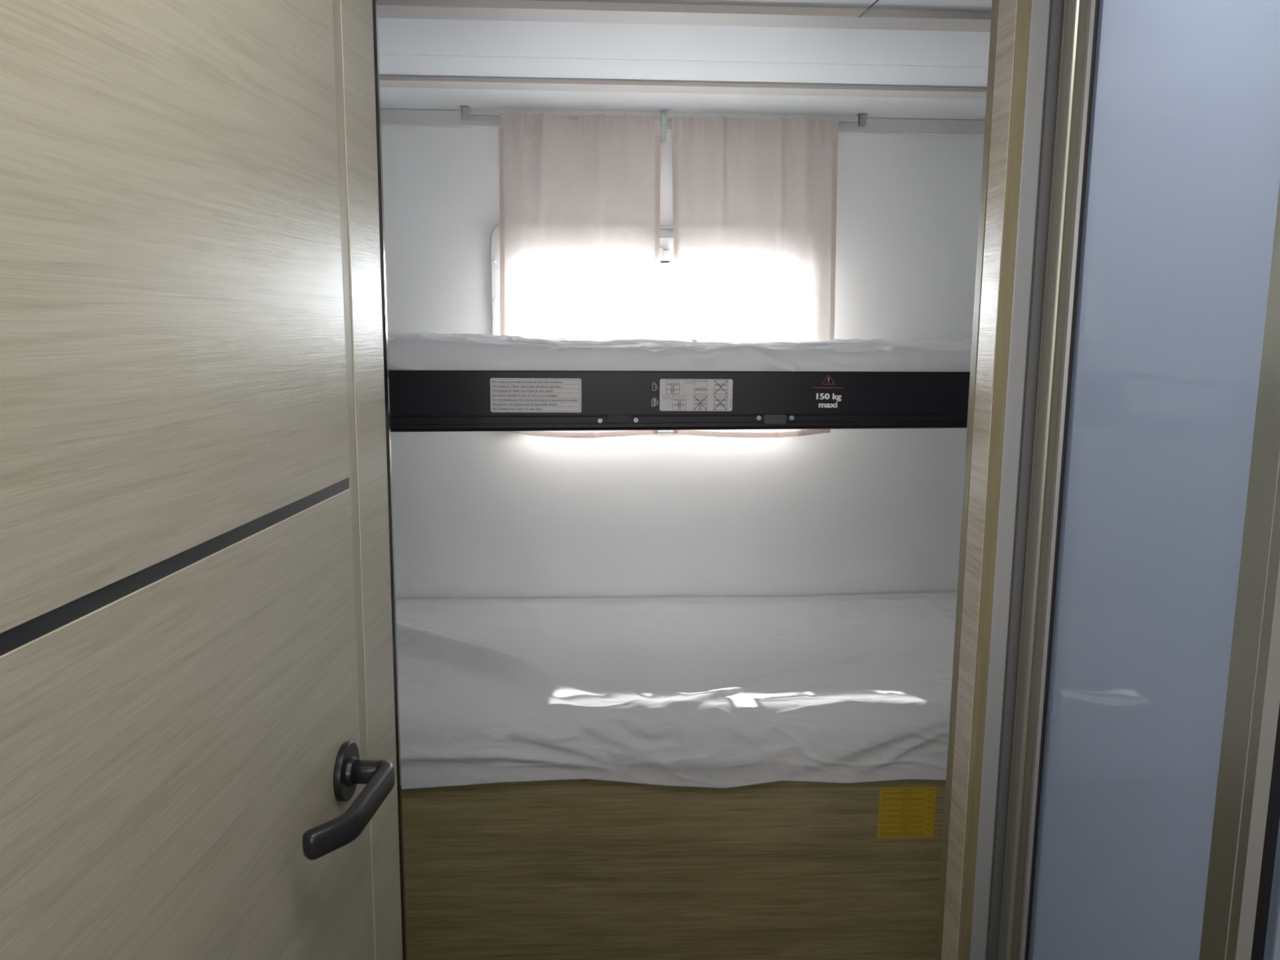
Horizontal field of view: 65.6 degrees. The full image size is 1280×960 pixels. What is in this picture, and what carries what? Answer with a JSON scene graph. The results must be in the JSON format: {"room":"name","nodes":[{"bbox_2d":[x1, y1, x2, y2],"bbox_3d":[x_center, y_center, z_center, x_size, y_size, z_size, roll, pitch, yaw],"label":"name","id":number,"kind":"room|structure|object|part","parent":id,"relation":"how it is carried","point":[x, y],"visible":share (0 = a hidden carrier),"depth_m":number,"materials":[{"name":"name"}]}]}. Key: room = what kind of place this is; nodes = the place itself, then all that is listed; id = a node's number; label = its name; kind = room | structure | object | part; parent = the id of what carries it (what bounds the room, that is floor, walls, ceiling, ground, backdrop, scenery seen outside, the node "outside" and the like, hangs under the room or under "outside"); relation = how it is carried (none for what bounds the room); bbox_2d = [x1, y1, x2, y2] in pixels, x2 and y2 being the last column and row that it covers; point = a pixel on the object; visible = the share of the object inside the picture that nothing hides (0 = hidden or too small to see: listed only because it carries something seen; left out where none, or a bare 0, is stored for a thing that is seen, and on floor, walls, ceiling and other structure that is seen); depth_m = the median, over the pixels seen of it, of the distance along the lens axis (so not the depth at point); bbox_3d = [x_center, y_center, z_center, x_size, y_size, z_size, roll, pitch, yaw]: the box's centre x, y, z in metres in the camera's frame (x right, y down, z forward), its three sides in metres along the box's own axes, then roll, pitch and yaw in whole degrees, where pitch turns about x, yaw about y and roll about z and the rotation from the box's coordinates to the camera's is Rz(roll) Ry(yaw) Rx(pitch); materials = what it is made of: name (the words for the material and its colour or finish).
{"room":"camper van interior","nodes":[
{"label":"camper van interior","id":0,"kind":"room"},
{"bbox_2d":[381,125,983,599],"bbox_3d":[0.034,0.087,2.516,2.020,2.032,0.035,0,9,-3],"label":"wall","id":1,"kind":"structure","parent":0,"point":[477,514],"depth_m":2.48,"materials":[{"name":"white paint"}]},
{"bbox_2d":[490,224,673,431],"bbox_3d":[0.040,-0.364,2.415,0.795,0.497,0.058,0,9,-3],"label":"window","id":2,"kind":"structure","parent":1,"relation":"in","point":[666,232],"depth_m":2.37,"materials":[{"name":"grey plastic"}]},
{"bbox_3d":[0.060,-0.520,2.365,0.024,0.006,0.006,0,9,-3],"label":"latch lever","id":3,"kind":"part","parent":2,"relation":"part of","materials":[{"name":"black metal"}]},
{"bbox_3d":[0.051,-0.589,2.373,0.060,0.020,0.004,0,9,-3],"label":"blind pull","id":4,"kind":"part","parent":2,"relation":"part of","materials":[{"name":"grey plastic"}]},
{"bbox_2d":[459,105,867,142],"bbox_3d":[0.059,-0.823,2.308,0.944,0.072,0.036,0,9,-3],"label":"curtain rod","id":5,"kind":"object","parent":1,"relation":"attached to","point":[466,111],"visible":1,"depth_m":2.31,"materials":[{"name":"white metal"}]},
{"bbox_2d":[498,112,661,438],"bbox_3d":[-0.142,-0.471,2.341,0.378,0.749,0.031,0,9,0],"label":"curtain","id":6,"kind":"object","parent":5,"relation":"hanging from","point":[580,199],"visible":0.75,"depth_m":2.33,"materials":[{"name":"beige fabric"}]},
{"bbox_3d":[0.060,-0.834,2.305,0.920,0.002,0.002,0,9,-3],"label":"rod","id":7,"kind":"part","parent":5,"relation":"part of","materials":[{"name":"silver metal"}]},
{"bbox_3d":[0.060,-0.840,2.304,0.920,0.002,0.002,0,9,-3],"label":"rod","id":8,"kind":"part","parent":5,"relation":"part of","materials":[{"name":"silver metal"}]},
{"bbox_2d":[671,115,838,437],"bbox_3d":[0.270,-0.472,2.362,0.400,0.748,0.024,0,9,-3],"label":"curtain","id":9,"kind":"object","parent":5,"relation":"hanging from","point":[754,199],"visible":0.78,"depth_m":2.35,"materials":[{"name":"beige fabric"}]},
{"bbox_2d":[380,108,985,136],"bbox_3d":[0.043,-0.846,2.346,1.920,0.037,0.012,0,9,-3],"label":"crown molding","id":10,"kind":"structure","parent":1,"relation":"attached to","point":[389,117],"depth_m":2.37,"materials":[{"name":"white wood"}]},
{"bbox_2d":[377,0,991,119],"bbox_3d":[0.016,-0.462,-0.325,2.600,0.030,5.500,0,9,-3],"label":"ceiling","id":11,"kind":"structure","parent":0,"point":[406,46],"depth_m":1.86,"materials":[{"name":"white paint"}]},
{"bbox_2d":[379,75,986,99],"bbox_3d":[0.057,-0.814,2.054,1.920,0.010,0.064,0,9,-3],"label":"batten","id":12,"kind":"object","parent":11,"relation":"attached to","point":[385,81],"visible":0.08,"depth_m":2.04,"materials":[{"name":"grey wood"}]},
{"bbox_2d":[377,0,991,31],"bbox_3d":[0.082,-0.737,1.572,1.920,0.012,0.066,0,9,-3],"label":"batten","id":13,"kind":"object","parent":11,"relation":"attached to","point":[471,10],"visible":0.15,"depth_m":1.56,"materials":[{"name":"grey wood"}]},
{"bbox_2d":[857,0,879,18],"bbox_3d":[0.353,-0.723,1.516,0.003,0.019,0.065,-3,10,-23],"label":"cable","id":14,"kind":"object","parent":11,"relation":"hanging from","point":[877,0],"visible":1,"depth_m":1.52,"materials":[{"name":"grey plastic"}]},
{"bbox_2d":[985,4,1050,959],"bbox_3d":[0.829,0.309,1.167,0.826,1.942,0.064,0,9,-3],"label":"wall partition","id":15,"kind":"structure","parent":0,"point":[1050,4],"depth_m":1.10,"materials":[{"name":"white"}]},
{"bbox_2d":[935,0,1050,959],"bbox_3d":[0.384,0.309,1.144,0.035,1.942,0.067,0,9,-3],"label":"door frame","id":16,"kind":"structure","parent":15,"relation":"attached to","point":[1019,28],"depth_m":1.07,"materials":[{"name":"brown wood"}]},
{"bbox_2d":[986,0,1279,959],"bbox_3d":[0.444,0.413,0.507,0.022,1.935,1.230,0,9,-3],"label":"door","id":17,"kind":"structure","parent":15,"relation":"in","point":[1137,816],"depth_m":0.84,"materials":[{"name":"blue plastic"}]},
{"bbox_2d":[1263,818,1279,959],"bbox_3d":[0.460,0.437,0.302,0.017,1.850,0.816,0,9,-3],"label":"door","id":18,"kind":"structure","parent":17,"relation":"attached to","point":[1272,948],"depth_m":0.69,"materials":[{"name":"blue glass"}]},
{"bbox_3d":[0.463,0.433,0.327,0.008,1.850,0.766,0,9,-3],"label":"glass pane","id":19,"kind":"part","parent":18,"relation":"part of","materials":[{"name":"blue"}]},
{"bbox_3d":[0.001,1.491,-0.020,2.600,0.040,5.500,0,9,-3],"label":"floor","id":20,"kind":"structure","parent":0,"visible":0},
{"bbox_2d":[0,0,407,959],"bbox_3d":[-0.258,0.385,0.666,0.081,1.930,0.741,1,9,3],"label":"door","id":21,"kind":"structure","parent":20,"relation":"on","point":[200,748],"depth_m":0.58,"materials":[{"name":"beige wood"}]},
{"bbox_3d":[-0.278,-0.259,0.515,0.032,0.612,0.600,1,9,3],"label":"panel","id":22,"kind":"part","parent":21,"relation":"part of","materials":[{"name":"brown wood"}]},
{"bbox_3d":[-0.286,0.694,0.664,0.032,1.298,0.600,1,9,3],"label":"panel","id":23,"kind":"part","parent":21,"relation":"part of","materials":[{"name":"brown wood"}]},
{"bbox_3d":[-0.231,0.259,0.791,0.042,0.022,0.137,1,9,3],"label":"handle lever","id":24,"kind":"part","parent":21,"relation":"part of","materials":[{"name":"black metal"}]},
{"bbox_2d":[401,778,946,959],"bbox_3d":[0.048,0.787,2.231,1.916,0.653,0.740,0,9,-3],"label":"bunk bed","id":25,"kind":"object","parent":20,"relation":"on","point":[584,868],"visible":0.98,"depth_m":1.85,"materials":[{"name":"brown wood"}]},
{"bbox_2d":[395,591,957,789],"bbox_3d":[0.052,0.411,2.153,1.908,0.189,0.767,0,9,-3],"label":"mattress","id":26,"kind":"object","parent":25,"relation":"on","point":[720,692],"visible":0.51,"depth_m":1.88,"materials":[{"name":"white fabric"}]},
{"bbox_3d":[-0.914,0.204,1.750,0.050,1.942,1.420,0,9,-3],"label":"wall","id":27,"kind":"structure","parent":0,"visible":0},
{"bbox_2d":[388,369,969,431],"bbox_3d":[0.059,-0.182,2.020,1.918,0.113,0.643,0,9,-3],"label":"bunk bed","id":28,"kind":"object","parent":27,"relation":"attached to","point":[424,400],"visible":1,"depth_m":1.70,"materials":[{"name":"black plastic"},{"name":"grey metal"},{"name":"pale paper"}]},
{"bbox_3d":[-0.037,-0.105,1.704,0.040,0.014,0.003,0,9,-3],"label":"fixing plate","id":29,"kind":"part","parent":28,"relation":"part of","materials":[{"name":"black"}]},
{"bbox_2d":[387,330,972,371],"bbox_3d":[0.059,-0.258,2.009,1.908,0.078,0.637,0,9,-3],"label":"mattress","id":30,"kind":"object","parent":28,"relation":"on","point":[406,350],"visible":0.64,"depth_m":1.72,"materials":[{"name":"white fabric"}]},
{"bbox_3d":[0.234,-0.105,1.717,0.039,0.017,0.004,0,9,-3],"label":"fixing plate","id":31,"kind":"part","parent":28,"relation":"part of","materials":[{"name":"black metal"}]}
]}

